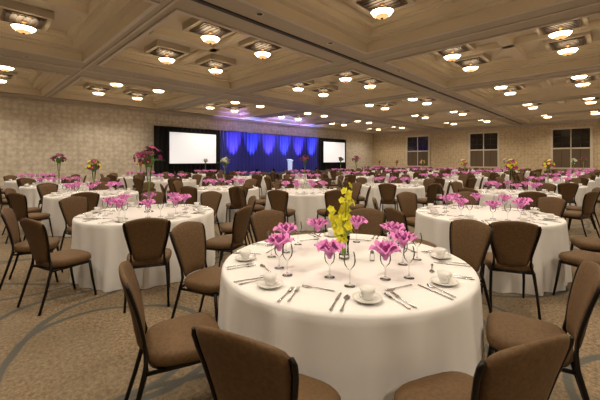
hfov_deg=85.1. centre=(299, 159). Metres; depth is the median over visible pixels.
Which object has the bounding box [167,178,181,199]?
dining chair
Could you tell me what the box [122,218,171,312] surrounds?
dining chair
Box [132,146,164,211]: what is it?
flower centerpiece
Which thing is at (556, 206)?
dining chair
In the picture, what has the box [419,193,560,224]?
place settings
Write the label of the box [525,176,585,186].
place settings
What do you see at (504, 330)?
dining chair
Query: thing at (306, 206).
banquet table
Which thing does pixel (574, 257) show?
dining chair
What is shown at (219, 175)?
dining chair
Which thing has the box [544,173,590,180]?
place settings
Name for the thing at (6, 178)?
dining chair
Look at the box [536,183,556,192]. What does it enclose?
dining chair
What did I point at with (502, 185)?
dining chair
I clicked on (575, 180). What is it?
dining chair
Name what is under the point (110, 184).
place settings
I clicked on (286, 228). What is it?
napkin
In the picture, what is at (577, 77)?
ceiling light fixture
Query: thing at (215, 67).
ceiling light fixture
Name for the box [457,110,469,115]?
ceiling light fixture
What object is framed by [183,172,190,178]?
dining chair
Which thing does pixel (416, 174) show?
dining chair
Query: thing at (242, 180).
place settings
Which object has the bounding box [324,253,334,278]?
water goblet
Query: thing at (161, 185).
dining chair
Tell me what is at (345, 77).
ceiling light fixture
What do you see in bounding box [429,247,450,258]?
coffee cup
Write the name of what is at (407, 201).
dining chair
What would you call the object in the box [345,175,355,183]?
dining chair
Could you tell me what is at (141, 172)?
place settings
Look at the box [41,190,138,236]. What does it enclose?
banquet table
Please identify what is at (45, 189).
dining chair
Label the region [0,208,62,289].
dining chair
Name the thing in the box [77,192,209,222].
place settings
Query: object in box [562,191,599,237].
dining chair
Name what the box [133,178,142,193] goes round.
dining chair
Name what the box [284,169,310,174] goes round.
place settings
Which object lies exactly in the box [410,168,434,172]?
place settings
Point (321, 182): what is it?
place settings
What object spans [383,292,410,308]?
fork
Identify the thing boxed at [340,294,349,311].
spoon
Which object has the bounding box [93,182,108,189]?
dining chair
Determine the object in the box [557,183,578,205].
dining chair
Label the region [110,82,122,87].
ceiling light fixture
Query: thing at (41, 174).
place settings
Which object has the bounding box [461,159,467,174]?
flower centerpiece
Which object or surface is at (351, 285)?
wine glass
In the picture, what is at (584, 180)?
dining chair
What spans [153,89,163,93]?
ceiling light fixture
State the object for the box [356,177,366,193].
dining chair
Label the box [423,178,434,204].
dining chair
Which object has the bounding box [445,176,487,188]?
banquet table
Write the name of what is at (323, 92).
ceiling light fixture
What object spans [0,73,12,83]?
ceiling light fixture
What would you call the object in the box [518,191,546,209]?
dining chair
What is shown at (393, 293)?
fork
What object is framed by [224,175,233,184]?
dining chair
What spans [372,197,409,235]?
dining chair
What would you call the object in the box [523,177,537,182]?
dining chair
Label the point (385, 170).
place settings
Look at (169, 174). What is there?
place settings
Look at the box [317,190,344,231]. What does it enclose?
dining chair
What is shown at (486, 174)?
dining chair
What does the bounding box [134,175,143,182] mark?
dining chair
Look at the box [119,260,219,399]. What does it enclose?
dining chair
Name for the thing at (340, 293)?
table knife
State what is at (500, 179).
dining chair
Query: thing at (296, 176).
banquet table
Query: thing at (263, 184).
banquet table
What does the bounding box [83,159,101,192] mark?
flower centerpiece
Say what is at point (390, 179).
place settings
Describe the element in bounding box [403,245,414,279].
wine glass
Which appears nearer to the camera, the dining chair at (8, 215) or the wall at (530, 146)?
the dining chair at (8, 215)
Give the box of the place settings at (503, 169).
[491,168,520,172]
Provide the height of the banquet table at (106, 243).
0.760 m
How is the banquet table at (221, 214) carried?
on the floor
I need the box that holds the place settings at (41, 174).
[9,173,60,181]
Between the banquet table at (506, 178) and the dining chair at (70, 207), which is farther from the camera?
the banquet table at (506, 178)
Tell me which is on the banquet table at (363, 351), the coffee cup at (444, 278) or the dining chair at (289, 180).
the coffee cup at (444, 278)
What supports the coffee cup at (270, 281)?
on the banquet table at (363, 351)
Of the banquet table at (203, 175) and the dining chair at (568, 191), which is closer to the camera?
the dining chair at (568, 191)
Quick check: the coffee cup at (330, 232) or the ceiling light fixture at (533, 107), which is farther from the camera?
the ceiling light fixture at (533, 107)
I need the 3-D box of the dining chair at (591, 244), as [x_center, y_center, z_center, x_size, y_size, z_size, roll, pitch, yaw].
[3.769,1.041,4.117,0.574,0.926,0.456,0,0,24]
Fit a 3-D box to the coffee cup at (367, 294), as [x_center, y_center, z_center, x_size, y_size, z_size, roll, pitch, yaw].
[0.354,0.704,1.720,0.156,0.066,0.156,0,0,-41]
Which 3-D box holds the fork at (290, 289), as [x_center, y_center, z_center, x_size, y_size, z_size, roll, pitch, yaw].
[-0.077,0.732,1.792,0.023,0.009,0.200,0,0,23]
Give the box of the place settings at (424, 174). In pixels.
[411,173,458,180]
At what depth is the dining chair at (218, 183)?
10.06 m
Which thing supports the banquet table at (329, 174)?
on the floor
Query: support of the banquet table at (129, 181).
on the floor
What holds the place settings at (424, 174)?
on the banquet table at (419, 181)
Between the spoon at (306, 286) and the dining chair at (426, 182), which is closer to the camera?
the spoon at (306, 286)
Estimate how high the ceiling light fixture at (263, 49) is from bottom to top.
0.353 m
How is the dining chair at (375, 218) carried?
on the floor
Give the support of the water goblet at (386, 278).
on the banquet table at (363, 351)
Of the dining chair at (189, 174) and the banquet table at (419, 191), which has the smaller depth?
the banquet table at (419, 191)
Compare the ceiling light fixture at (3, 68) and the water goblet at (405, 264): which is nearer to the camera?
the water goblet at (405, 264)
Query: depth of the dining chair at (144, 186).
8.73 m
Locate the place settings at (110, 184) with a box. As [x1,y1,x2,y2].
[45,181,130,196]
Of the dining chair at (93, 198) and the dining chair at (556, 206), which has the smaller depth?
the dining chair at (556, 206)
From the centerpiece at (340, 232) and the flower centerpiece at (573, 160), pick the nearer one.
the centerpiece at (340, 232)
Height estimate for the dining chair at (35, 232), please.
0.926 m
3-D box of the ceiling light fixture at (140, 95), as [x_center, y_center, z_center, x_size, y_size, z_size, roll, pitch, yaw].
[-7.956,-3.046,16.002,0.740,0.353,0.740,0,0,44]
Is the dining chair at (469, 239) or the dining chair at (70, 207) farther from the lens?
the dining chair at (70, 207)
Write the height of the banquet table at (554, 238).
0.760 m
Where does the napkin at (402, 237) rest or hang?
in the water goblet at (405, 264)
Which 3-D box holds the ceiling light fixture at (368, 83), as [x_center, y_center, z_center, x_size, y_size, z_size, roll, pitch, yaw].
[2.868,-3.046,13.411,0.740,0.353,0.740,0,0,44]
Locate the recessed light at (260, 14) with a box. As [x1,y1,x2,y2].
[255,12,263,16]
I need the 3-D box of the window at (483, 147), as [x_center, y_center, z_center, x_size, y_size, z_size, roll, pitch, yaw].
[15.493,-0.860,27.611,2.460,3.040,0.160,0,0,44]
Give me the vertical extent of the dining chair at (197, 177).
0.926 m
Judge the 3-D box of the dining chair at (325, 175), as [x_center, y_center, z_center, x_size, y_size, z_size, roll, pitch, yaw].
[1.294,1.041,13.956,0.574,0.926,0.456,0,0,-24]
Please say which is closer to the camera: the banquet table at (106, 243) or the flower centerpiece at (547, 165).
the banquet table at (106, 243)
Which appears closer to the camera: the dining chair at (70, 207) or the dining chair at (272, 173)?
the dining chair at (70, 207)
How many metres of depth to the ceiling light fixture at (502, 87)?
13.46 m
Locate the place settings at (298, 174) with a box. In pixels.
[289,173,320,181]
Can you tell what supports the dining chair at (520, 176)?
on the floor
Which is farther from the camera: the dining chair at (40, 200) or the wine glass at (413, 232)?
the dining chair at (40, 200)
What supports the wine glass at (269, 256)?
on the banquet table at (363, 351)
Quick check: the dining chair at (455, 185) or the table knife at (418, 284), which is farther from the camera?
the dining chair at (455, 185)
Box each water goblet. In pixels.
[274,246,283,268]
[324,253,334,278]
[380,255,390,280]
[398,243,407,265]
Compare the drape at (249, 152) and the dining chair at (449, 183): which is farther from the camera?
the drape at (249, 152)
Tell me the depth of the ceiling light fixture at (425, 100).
17.31 m
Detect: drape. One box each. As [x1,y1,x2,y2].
[153,125,219,177]
[220,130,317,178]
[319,138,345,170]
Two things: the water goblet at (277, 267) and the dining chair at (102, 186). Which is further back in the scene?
the dining chair at (102, 186)
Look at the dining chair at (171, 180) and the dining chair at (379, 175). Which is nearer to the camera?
the dining chair at (171, 180)
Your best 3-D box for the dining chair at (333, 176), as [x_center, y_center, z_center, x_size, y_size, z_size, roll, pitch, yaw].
[1.953,1.041,18.167,0.456,0.926,0.574,0,0,26]
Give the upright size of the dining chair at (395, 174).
0.926 m
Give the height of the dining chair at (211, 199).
0.926 m
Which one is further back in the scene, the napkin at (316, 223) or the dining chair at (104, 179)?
the dining chair at (104, 179)
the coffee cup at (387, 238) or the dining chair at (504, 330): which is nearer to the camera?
the dining chair at (504, 330)
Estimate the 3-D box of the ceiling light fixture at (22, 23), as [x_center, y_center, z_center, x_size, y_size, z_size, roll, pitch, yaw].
[-6.319,-3.046,7.479,0.740,0.353,0.740,0,0,44]
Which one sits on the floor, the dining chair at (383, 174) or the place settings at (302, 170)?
the dining chair at (383, 174)
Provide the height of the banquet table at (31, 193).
0.760 m
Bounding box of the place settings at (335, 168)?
[328,168,349,172]
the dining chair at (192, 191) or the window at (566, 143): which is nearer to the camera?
the dining chair at (192, 191)
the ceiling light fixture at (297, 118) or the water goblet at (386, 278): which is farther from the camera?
the ceiling light fixture at (297, 118)
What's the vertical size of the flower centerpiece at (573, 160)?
0.834 m
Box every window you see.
[405,135,430,166]
[468,131,499,167]
[550,126,593,168]
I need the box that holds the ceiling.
[0,0,599,132]
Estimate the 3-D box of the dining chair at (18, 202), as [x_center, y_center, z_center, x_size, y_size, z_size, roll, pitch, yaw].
[-5.013,1.041,6.072,0.456,0.926,0.574,0,0,15]
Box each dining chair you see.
[0,188,7,212]
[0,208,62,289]
[2,188,40,234]
[3,175,16,180]
[5,193,52,243]
[16,178,30,187]
[17,218,96,315]
[19,179,35,185]
[36,183,57,206]
[37,184,57,210]
[58,196,88,250]
[64,177,79,182]
[70,192,99,240]
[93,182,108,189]
[100,177,110,181]
[106,175,123,187]
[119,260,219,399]
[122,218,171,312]
[123,177,139,194]
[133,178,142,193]
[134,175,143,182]
[139,182,154,204]
[139,191,164,204]
[140,188,155,193]
[160,184,183,203]
[163,174,174,178]
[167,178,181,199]
[169,221,221,323]
[173,180,182,195]
[180,186,199,204]
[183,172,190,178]
[191,325,340,399]
[192,174,201,186]
[200,191,221,233]
[202,176,210,185]
[206,172,215,178]
[206,206,252,266]
[208,179,221,185]
[217,173,225,183]
[218,196,255,259]
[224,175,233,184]
[226,186,247,222]
[238,186,263,211]
[243,183,262,204]
[245,179,257,186]
[249,210,285,242]
[252,175,262,195]
[255,183,279,212]
[264,177,270,193]
[267,190,296,231]
[270,172,277,181]
[274,180,288,187]
[282,178,293,187]
[283,174,293,178]
[313,174,323,178]
[313,180,328,188]
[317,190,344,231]
[321,178,331,188]
[323,174,336,185]
[330,171,336,181]
[330,175,343,188]
[343,181,364,202]
[344,182,361,203]
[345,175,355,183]
[349,186,370,209]
[349,208,386,235]
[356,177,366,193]
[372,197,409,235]
[374,174,382,182]
[378,183,397,210]
[380,173,385,182]
[384,207,436,247]
[390,172,398,176]
[390,177,402,183]
[394,334,573,399]
[396,192,416,229]
[413,172,420,178]
[417,183,438,206]
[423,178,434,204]
[432,178,444,203]
[434,181,451,200]
[439,183,452,204]
[449,219,493,313]
[451,181,462,192]
[455,191,479,204]
[458,175,468,187]
[458,188,477,192]
[467,178,476,188]
[481,172,490,178]
[481,221,541,319]
[486,261,599,399]
[487,181,503,188]
[490,172,497,180]
[495,177,504,188]
[511,181,527,189]
[517,174,523,180]
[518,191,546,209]
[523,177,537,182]
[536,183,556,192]
[536,197,566,217]
[552,250,599,294]
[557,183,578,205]
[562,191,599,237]
[565,178,581,184]
[565,187,599,229]
[570,236,599,252]
[578,177,588,185]
[579,175,591,179]
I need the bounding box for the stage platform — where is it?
[226,170,342,179]
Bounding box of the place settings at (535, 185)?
[475,181,557,195]
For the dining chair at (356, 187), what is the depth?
8.37 m
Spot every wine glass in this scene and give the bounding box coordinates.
[267,230,275,257]
[282,243,292,276]
[294,221,301,244]
[344,251,355,287]
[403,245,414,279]
[413,232,421,260]
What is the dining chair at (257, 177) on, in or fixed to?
on the floor
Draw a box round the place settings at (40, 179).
[24,176,89,186]
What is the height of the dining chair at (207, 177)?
0.926 m
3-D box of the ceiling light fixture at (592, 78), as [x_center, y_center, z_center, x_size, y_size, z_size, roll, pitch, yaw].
[11.290,-3.046,13.059,0.740,0.353,0.740,0,0,44]
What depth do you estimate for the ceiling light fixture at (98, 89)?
14.70 m
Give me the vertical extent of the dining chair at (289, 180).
0.926 m
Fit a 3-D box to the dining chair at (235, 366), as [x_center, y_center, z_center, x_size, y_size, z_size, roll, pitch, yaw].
[-0.102,1.041,1.340,0.456,0.926,0.574,0,0,27]
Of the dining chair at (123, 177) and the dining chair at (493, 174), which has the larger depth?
the dining chair at (493, 174)
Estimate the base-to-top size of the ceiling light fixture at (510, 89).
0.353 m
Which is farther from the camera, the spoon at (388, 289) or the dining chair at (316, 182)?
the dining chair at (316, 182)
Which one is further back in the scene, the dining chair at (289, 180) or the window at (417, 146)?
the window at (417, 146)
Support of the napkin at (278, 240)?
in the water goblet at (277, 267)
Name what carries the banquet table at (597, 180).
on the floor
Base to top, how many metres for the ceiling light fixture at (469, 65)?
0.353 m
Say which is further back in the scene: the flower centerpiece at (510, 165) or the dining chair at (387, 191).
the dining chair at (387, 191)
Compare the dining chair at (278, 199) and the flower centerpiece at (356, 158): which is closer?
the dining chair at (278, 199)
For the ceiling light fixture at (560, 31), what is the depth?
7.76 m
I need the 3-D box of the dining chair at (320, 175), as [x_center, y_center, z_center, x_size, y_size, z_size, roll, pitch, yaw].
[0.655,1.041,13.110,0.456,0.926,0.574,0,0,25]
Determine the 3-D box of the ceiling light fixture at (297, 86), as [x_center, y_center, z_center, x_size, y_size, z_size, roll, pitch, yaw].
[-0.079,-3.046,13.935,0.740,0.353,0.740,0,0,44]
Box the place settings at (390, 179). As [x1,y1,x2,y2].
[362,176,422,186]
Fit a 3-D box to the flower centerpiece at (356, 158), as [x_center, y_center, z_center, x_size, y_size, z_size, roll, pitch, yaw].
[2.464,0.265,14.468,0.386,0.940,0.462,0,0,-11]
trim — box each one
[0,92,372,134]
[373,119,599,134]
[373,122,595,135]
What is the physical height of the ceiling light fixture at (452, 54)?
0.353 m
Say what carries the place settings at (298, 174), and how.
on the banquet table at (300, 180)
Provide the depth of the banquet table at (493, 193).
7.11 m
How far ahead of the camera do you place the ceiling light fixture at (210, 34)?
8.02 m
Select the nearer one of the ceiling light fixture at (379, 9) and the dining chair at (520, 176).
the ceiling light fixture at (379, 9)
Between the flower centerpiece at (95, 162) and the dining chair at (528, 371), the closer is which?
the dining chair at (528, 371)
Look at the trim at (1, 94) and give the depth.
18.15 m
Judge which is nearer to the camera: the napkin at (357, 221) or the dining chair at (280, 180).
the napkin at (357, 221)
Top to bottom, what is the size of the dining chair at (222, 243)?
0.926 m
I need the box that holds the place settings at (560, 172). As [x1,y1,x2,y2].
[559,171,596,177]
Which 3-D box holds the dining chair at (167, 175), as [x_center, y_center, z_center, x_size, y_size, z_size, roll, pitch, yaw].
[-5.240,1.041,13.163,0.456,0.926,0.574,0,0,-29]
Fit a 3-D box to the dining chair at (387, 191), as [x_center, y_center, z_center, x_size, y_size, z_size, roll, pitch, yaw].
[2.273,1.041,8.371,0.456,0.926,0.574,0,0,24]
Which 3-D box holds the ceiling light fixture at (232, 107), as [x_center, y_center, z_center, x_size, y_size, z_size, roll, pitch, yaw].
[-4.022,-3.046,20.071,0.740,0.353,0.740,0,0,44]
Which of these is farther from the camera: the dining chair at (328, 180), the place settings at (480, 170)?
the place settings at (480, 170)
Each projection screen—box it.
[168,130,216,174]
[323,141,344,169]
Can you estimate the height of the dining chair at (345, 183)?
0.926 m
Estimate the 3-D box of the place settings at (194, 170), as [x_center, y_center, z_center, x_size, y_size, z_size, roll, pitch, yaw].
[-4.860,0.620,16.830,1.751,0.236,1.751,0,0,45]
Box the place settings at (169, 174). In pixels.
[148,173,192,181]
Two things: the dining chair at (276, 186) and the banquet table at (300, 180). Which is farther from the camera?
the banquet table at (300, 180)
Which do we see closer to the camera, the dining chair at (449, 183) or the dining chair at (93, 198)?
the dining chair at (93, 198)
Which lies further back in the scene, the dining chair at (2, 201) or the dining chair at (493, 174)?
the dining chair at (493, 174)
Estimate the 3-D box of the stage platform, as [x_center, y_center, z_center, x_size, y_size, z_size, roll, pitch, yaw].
[-0.547,1.190,23.477,2.920,0.620,9.340,0,0,44]
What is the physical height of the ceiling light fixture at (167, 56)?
0.353 m
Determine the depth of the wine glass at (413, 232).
2.42 m
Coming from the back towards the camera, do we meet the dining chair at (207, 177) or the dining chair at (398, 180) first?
the dining chair at (207, 177)
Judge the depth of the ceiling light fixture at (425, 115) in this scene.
23.12 m
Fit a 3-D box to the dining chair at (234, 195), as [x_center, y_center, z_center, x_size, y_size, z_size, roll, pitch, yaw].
[-1.465,1.041,7.565,0.456,0.926,0.574,0,0,-22]
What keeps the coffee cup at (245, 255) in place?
on the banquet table at (363, 351)
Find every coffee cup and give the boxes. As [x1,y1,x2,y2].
[235,249,255,260]
[257,272,282,288]
[324,228,333,236]
[352,285,382,303]
[383,232,393,241]
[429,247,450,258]
[430,270,458,285]
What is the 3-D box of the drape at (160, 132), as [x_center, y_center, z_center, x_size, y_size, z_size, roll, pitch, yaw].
[-6.645,-0.218,19.670,0.156,3.416,4.250,0,0,44]
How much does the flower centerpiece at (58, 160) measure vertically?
0.940 m
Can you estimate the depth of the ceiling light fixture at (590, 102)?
17.01 m
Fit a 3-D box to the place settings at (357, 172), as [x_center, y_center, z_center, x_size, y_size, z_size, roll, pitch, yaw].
[2.486,0.620,14.443,1.698,0.236,1.698,0,0,-5]
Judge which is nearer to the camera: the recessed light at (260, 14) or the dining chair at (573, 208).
the recessed light at (260, 14)
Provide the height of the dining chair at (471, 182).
0.926 m
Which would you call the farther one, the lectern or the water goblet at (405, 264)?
the lectern
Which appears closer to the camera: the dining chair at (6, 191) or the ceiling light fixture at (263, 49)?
the dining chair at (6, 191)
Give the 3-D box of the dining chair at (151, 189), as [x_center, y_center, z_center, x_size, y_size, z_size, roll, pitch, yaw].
[-3.386,1.041,6.877,0.574,0.926,0.456,0,0,15]
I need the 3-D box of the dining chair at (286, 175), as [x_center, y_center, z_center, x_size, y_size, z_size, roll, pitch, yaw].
[-0.369,1.041,13.074,0.456,0.926,0.574,0,0,-24]
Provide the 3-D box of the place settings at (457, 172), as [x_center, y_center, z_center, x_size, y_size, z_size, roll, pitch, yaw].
[7.335,0.620,14.551,1.751,0.236,1.751,0,0,43]
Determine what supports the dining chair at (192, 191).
on the floor
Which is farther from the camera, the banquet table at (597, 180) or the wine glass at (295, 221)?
the banquet table at (597, 180)
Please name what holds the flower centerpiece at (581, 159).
on the banquet table
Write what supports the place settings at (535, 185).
on the banquet table at (493, 193)
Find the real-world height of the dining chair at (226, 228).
0.926 m
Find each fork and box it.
[277,287,294,301]
[287,286,300,301]
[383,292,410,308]
[390,292,416,307]
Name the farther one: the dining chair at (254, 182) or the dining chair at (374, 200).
the dining chair at (254, 182)
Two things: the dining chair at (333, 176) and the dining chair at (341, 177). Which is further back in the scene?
the dining chair at (333, 176)
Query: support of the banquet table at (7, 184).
on the floor
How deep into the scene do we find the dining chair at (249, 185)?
8.28 m
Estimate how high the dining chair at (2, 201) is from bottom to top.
0.926 m
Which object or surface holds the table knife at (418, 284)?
on the banquet table at (363, 351)
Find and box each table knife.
[329,292,341,310]
[418,284,453,299]
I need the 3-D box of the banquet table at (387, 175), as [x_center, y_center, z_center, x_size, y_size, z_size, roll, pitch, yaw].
[4.964,1.120,16.956,1.875,0.760,1.846,0,0,34]
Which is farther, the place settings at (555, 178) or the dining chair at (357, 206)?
the place settings at (555, 178)
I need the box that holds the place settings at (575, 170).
[567,169,593,174]
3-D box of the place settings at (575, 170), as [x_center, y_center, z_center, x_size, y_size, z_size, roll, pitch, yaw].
[14.610,0.620,17.052,1.698,0.236,1.698,0,0,-6]
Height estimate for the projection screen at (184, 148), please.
3.180 m
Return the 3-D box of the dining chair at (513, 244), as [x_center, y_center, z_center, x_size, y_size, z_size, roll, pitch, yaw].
[2.141,1.041,3.364,0.456,0.926,0.574,0,0,21]
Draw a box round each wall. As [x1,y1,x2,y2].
[0,96,372,188]
[373,121,599,174]
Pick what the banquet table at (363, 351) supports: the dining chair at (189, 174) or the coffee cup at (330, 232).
the coffee cup at (330, 232)
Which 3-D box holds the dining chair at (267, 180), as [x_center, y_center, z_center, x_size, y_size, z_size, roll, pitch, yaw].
[-0.935,1.041,11.356,0.574,0.926,0.456,0,0,-31]
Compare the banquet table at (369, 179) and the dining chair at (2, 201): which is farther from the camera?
the banquet table at (369, 179)
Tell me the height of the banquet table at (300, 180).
0.760 m
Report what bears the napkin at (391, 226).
in the water goblet
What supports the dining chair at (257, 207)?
on the floor
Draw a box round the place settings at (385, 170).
[385,170,412,174]
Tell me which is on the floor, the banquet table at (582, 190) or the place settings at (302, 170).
the banquet table at (582, 190)
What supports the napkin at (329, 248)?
in the water goblet at (325, 276)
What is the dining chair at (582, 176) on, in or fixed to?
on the floor
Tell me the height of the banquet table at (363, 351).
0.760 m
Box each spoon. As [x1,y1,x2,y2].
[302,285,334,290]
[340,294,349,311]
[385,284,411,290]
[427,283,455,296]
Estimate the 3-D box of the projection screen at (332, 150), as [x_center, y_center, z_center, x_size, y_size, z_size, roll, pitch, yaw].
[3.178,-0.090,29.403,0.300,3.180,3.260,0,0,44]
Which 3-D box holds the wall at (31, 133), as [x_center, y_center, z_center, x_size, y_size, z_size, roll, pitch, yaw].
[-5.006,-1.050,22.015,0.200,5.100,36.700,0,0,44]
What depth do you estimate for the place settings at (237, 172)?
14.15 m
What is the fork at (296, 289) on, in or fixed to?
on the banquet table at (363, 351)
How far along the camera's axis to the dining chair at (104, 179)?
11.01 m
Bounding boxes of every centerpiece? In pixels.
[50,153,66,184]
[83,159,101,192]
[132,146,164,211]
[218,156,231,187]
[300,155,308,179]
[327,182,354,259]
[352,155,360,176]
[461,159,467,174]
[504,159,519,191]
[542,159,555,182]
[570,158,578,176]
[579,157,587,169]
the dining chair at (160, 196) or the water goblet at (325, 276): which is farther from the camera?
the dining chair at (160, 196)
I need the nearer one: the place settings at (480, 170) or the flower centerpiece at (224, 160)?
the flower centerpiece at (224, 160)
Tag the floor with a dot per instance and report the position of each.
(82, 345)
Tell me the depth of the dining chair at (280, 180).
9.19 m
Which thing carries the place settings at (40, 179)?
on the banquet table at (31, 193)
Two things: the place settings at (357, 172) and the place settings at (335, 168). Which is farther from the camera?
the place settings at (335, 168)
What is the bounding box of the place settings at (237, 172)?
[234,171,265,177]
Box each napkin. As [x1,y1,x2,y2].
[264,233,293,250]
[273,222,296,234]
[307,217,329,231]
[315,238,345,258]
[350,215,367,228]
[369,240,400,260]
[380,221,405,232]
[388,230,418,247]
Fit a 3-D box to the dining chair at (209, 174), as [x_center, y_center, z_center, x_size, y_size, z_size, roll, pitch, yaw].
[-4.303,1.041,15.671,0.456,0.926,0.574,0,0,-21]
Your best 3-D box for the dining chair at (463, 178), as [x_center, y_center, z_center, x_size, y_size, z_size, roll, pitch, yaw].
[6.170,1.041,12.653,0.574,0.926,0.456,0,0,-26]
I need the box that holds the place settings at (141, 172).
[121,171,158,177]
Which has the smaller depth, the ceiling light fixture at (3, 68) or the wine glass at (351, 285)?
the wine glass at (351, 285)
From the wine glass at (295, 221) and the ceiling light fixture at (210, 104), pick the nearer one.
the wine glass at (295, 221)
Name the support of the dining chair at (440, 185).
on the floor
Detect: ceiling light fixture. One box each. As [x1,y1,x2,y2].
[0,65,14,71]
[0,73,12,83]
[1,9,46,33]
[87,86,109,96]
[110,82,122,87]
[127,92,147,100]
[150,47,183,64]
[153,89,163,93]
[189,22,231,44]
[200,60,230,74]
[205,103,218,109]
[226,106,242,112]
[244,41,280,58]
[288,82,309,91]
[291,115,304,120]
[312,88,334,97]
[335,71,359,82]
[357,0,407,19]
[357,78,382,89]
[376,104,393,110]
[418,98,435,105]
[420,114,431,119]
[437,45,469,61]
[455,57,485,72]
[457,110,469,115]
[494,85,507,90]
[502,86,520,95]
[528,103,541,109]
[540,19,581,39]
[549,36,585,55]
[570,76,595,87]
[571,74,587,80]
[581,97,599,104]
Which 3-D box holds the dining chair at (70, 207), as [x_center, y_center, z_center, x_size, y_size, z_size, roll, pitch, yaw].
[-3.365,1.041,5.073,0.574,0.926,0.456,0,0,25]
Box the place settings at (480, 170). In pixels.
[476,169,506,174]
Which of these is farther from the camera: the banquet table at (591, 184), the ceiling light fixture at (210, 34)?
the banquet table at (591, 184)
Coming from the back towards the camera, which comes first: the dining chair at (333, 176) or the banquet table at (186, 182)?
the dining chair at (333, 176)
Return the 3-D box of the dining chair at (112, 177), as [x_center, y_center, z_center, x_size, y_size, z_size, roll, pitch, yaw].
[-7.445,1.041,13.214,0.456,0.926,0.574,0,0,17]
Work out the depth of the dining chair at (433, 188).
8.26 m
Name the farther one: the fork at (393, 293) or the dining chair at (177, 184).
the dining chair at (177, 184)
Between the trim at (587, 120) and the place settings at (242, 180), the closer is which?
the place settings at (242, 180)
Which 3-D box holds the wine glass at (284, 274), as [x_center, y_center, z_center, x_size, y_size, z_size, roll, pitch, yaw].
[-0.081,0.637,2.093,0.072,0.197,0.072,0,0,-24]
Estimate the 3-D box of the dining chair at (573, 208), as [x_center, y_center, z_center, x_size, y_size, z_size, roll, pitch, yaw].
[6.057,1.041,7.019,0.574,0.926,0.456,0,0,26]
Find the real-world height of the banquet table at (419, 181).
0.760 m
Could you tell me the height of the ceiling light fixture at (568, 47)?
0.353 m
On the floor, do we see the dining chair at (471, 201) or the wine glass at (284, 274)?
the dining chair at (471, 201)
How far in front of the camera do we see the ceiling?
9.86 m
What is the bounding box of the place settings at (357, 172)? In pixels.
[336,171,373,177]
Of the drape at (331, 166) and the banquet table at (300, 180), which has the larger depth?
the drape at (331, 166)
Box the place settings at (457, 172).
[447,171,482,177]
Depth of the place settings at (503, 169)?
19.39 m
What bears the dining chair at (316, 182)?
on the floor
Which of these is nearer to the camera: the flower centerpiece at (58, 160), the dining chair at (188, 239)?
the dining chair at (188, 239)
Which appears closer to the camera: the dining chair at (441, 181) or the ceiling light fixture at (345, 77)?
the dining chair at (441, 181)
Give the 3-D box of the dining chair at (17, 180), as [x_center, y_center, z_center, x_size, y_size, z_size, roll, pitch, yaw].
[-9.040,1.041,10.835,0.456,0.926,0.574,0,0,-26]
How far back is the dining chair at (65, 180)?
10.98 m
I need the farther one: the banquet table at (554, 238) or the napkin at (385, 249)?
the banquet table at (554, 238)
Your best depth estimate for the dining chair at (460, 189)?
6.75 m
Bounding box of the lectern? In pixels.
[287,158,292,169]
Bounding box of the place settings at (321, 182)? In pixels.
[272,180,336,194]
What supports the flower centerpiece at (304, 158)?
on the banquet table at (300, 180)
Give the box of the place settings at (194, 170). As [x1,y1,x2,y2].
[191,170,216,174]
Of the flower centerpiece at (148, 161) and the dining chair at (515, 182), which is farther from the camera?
the dining chair at (515, 182)
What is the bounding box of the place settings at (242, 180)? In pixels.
[195,178,253,190]
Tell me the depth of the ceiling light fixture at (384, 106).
19.04 m
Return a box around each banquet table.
[3,179,60,195]
[19,183,88,212]
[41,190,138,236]
[70,204,215,291]
[117,176,161,189]
[144,179,195,202]
[191,174,223,185]
[197,185,258,222]
[218,233,484,399]
[233,176,267,195]
[265,188,342,230]
[282,174,306,178]
[294,179,329,188]
[328,173,349,183]
[336,176,373,195]
[360,183,425,211]
[378,174,412,182]
[410,179,462,203]
[414,205,571,295]
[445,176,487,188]
[474,174,509,188]
[478,189,562,217]
[512,183,587,210]
[545,179,594,191]
[561,176,599,187]
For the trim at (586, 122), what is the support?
attached to the wall at (530, 146)
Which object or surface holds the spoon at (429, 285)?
on the banquet table at (363, 351)
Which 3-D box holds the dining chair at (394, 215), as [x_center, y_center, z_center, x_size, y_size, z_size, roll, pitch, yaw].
[1.369,1.041,4.039,0.574,0.926,0.456,0,0,-18]
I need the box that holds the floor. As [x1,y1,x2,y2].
[0,187,599,399]
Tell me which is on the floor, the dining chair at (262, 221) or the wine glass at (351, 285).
the dining chair at (262, 221)
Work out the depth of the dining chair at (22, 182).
10.16 m

